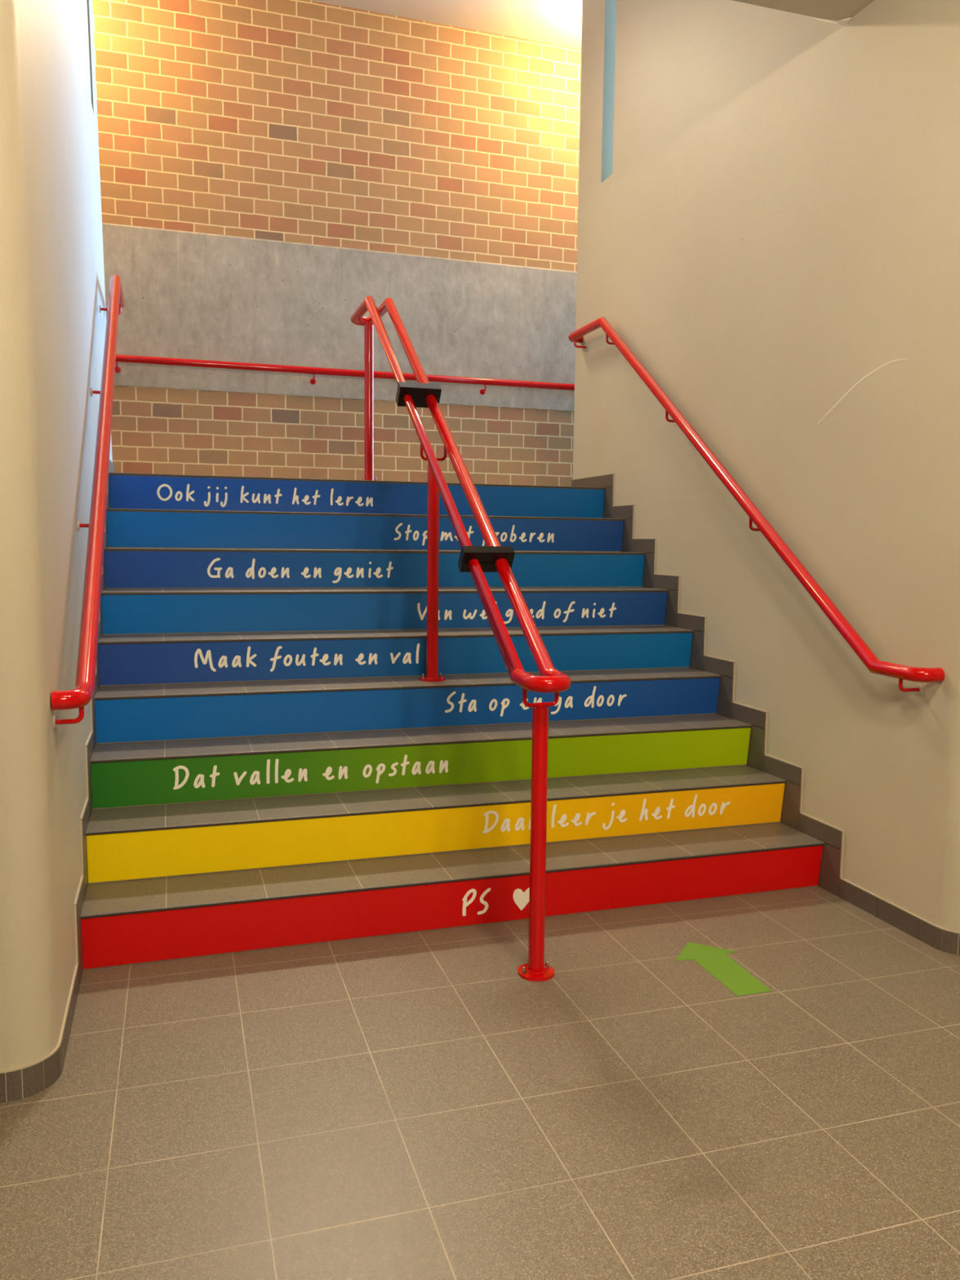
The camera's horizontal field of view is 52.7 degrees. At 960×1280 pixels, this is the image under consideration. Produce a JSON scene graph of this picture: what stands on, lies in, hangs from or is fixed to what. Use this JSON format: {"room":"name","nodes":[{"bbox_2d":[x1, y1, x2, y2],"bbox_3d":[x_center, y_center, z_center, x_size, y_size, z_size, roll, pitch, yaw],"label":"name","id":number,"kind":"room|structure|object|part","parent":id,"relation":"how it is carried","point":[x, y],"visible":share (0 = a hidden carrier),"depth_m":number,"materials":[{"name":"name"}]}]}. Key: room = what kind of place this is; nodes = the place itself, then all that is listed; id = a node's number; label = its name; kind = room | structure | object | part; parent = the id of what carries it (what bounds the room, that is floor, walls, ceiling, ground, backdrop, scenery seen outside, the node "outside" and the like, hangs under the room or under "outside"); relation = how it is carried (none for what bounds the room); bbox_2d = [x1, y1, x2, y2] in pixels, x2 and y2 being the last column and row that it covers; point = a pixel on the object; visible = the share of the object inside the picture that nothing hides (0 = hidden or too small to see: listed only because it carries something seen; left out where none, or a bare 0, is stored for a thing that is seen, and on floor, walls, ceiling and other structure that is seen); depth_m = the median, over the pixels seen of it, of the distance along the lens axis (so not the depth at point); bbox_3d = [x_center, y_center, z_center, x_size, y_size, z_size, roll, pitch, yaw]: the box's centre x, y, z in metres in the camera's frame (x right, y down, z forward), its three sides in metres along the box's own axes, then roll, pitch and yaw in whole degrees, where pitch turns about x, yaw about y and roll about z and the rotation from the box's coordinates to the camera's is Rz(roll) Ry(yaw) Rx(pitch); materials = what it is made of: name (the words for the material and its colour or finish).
{"room":"school stairwell","nodes":[
{"label":"school stairwell","id":0,"kind":"room"},
{"bbox_2d":[0,0,112,1071],"bbox_3d":[-3.130,-1.517,2.966,3.546,4.928,3.155,-1,6,-18],"label":"wall","id":1,"kind":"structure","parent":0,"point":[52,291],"depth_m":2.28,"materials":[{"name":"paint"}]},
{"bbox_2d":[0,459,114,1102],"bbox_3d":[-3.073,0.101,3.147,3.408,1.675,3.163,-1,6,-18],"label":"baseboard","id":2,"kind":"structure","parent":1,"relation":"attached to","point":[26,1081],"depth_m":2.67,"materials":[{"name":"tile"}]},
{"bbox_2d":[51,274,124,728],"bbox_3d":[-1.423,-0.753,3.638,0.090,1.676,2.922,-1,6,-18],"label":"wall handrail","id":3,"kind":"object","parent":1,"relation":"attached to","point":[81,695],"visible":1,"depth_m":2.96,"materials":[{"name":"red metal"}]},
{"bbox_3d":[-1.047,0.202,2.382,0.005,0.032,0.032,-1,6,-18],"label":"wall plate","id":4,"kind":"part","parent":3,"relation":"part of","materials":[{"name":"white metal"}]},
{"bbox_2d":[92,0,581,486],"bbox_3d":[-1.150,-2.585,6.834,6.200,3.526,0.212,-1,6,-18],"label":"wall","id":5,"kind":"structure","parent":0,"point":[268,169],"depth_m":6.74,"materials":[{"name":"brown brick"}]},
{"bbox_2d":[115,354,574,394],"bbox_3d":[-1.112,-1.843,6.764,5.000,0.107,0.094,-1,6,-18],"label":"handrail","id":6,"kind":"object","parent":5,"relation":"attached to","point":[122,358],"visible":0.73,"depth_m":6.72,"materials":[{"name":"red metal"}]},
{"bbox_3d":[-2.397,-1.787,6.404,0.040,0.039,0.005,-1,6,-18],"label":"wall plate","id":7,"kind":"part","parent":6,"relation":"part of","materials":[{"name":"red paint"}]},
{"bbox_3d":[-1.173,-1.813,6.793,0.040,0.039,0.005,-1,6,-18],"label":"wall plate","id":8,"kind":"part","parent":6,"relation":"part of","materials":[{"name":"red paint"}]},
{"bbox_2d":[309,0,582,48],"bbox_3d":[-0.558,-4.213,4.699,9.500,0.150,4.300,-1,6,-18],"label":"ceiling","id":9,"kind":"structure","parent":0,"point":[557,22],"depth_m":6.70,"materials":[{"name":"beige paint"}]},
{"bbox_2d":[0,884,959,1279],"bbox_3d":[1.023,1.352,0.082,9.500,0.120,7.300,-1,6,-18],"label":"floor","id":10,"kind":"structure","parent":0,"point":[414,1105],"depth_m":2.19,"materials":[{"name":"tile"}]},
{"bbox_2d":[80,472,824,969],"bbox_3d":[-0.274,0.058,4.247,2.596,1.602,2.239,-1,6,-18],"label":"staircase","id":11,"kind":"structure","parent":10,"relation":"on","point":[273,764],"depth_m":3.80,"materials":[{"name":"multicoloured tile"}]},
{"bbox_2d":[350,295,571,981],"bbox_3d":[-0.224,-0.376,4.052,0.180,2.505,2.897,-1,6,-18],"label":"handrail","id":12,"kind":"object","parent":11,"relation":"on","point":[491,557],"visible":0.94,"depth_m":3.30,"materials":[{"name":"red metal"}]},
{"bbox_3d":[-0.591,-1.258,5.152,0.048,0.815,0.048,-1,6,-18],"label":"post","id":13,"kind":"part","parent":12,"relation":"part of","materials":[{"name":"red metal"}]},
{"bbox_3d":[-0.200,0.161,4.056,0.110,0.014,0.110,-1,6,-18],"label":"plate","id":14,"kind":"part","parent":12,"relation":"part of","materials":[{"name":"red paint"}]},
{"bbox_3d":[-0.195,-0.282,4.012,0.048,0.886,0.048,-1,6,-18],"label":"post","id":15,"kind":"part","parent":12,"relation":"part of","materials":[{"name":"red metal"}]},
{"bbox_3d":[-0.219,-0.807,4.009,0.147,1.640,2.897,-1,6,-18],"label":"rail","id":16,"kind":"part","parent":12,"relation":"part of","materials":[{"name":"red metal"}]},
{"bbox_3d":[0.168,0.994,2.907,0.110,0.014,0.110,-1,6,-18],"label":"plate","id":17,"kind":"part","parent":12,"relation":"part of","materials":[{"name":"red paint"}]},
{"bbox_3d":[0.173,0.595,2.868,0.048,0.800,0.048,-1,6,-18],"label":"post","id":18,"kind":"part","parent":12,"relation":"part of","materials":[{"name":"red metal"}]},
{"bbox_2d":[675,942,771,995],"bbox_3d":[0.736,1.001,2.969,0.224,0.001,0.378,-1,6,-18],"label":"floor arrow","id":19,"kind":"object","parent":10,"relation":"on","point":[715,961],"depth_m":2.96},
{"bbox_2d":[573,0,959,932],"bbox_3d":[2.665,-1.637,4.806,3.395,4.928,3.155,-1,6,-18],"label":"wall","id":20,"kind":"structure","parent":0,"point":[769,198],"depth_m":3.71,"materials":[{"name":"paint"}]},
{"bbox_2d":[568,316,944,694],"bbox_3d":[0.986,-0.803,4.379,0.102,1.704,2.967,-1,6,-18],"label":"wall handrail","id":21,"kind":"object","parent":20,"relation":"attached to","point":[876,666],"visible":1,"depth_m":3.79,"materials":[{"name":"red metal"}]},
{"bbox_3d":[1.439,0.162,3.173,0.005,0.032,0.032,-1,6,-18],"label":"wall plate","id":22,"kind":"part","parent":21,"relation":"part of","materials":[{"name":"white metal"}]},
{"bbox_2d":[571,473,959,955],"bbox_3d":[2.648,-0.018,4.963,3.408,1.675,3.163,-1,6,-18],"label":"baseboard","id":23,"kind":"structure","parent":20,"relation":"attached to","point":[830,877],"depth_m":4.01,"materials":[{"name":"tile"}]},
{"bbox_2d":[732,0,874,26],"bbox_3d":[1.087,-1.971,-0.338,9.500,0.310,7.114,-1,6,-18],"label":"ceiling","id":24,"kind":"structure","parent":0,"point":[840,12],"depth_m":3.35,"materials":[{"name":"beige paint"}]}
]}

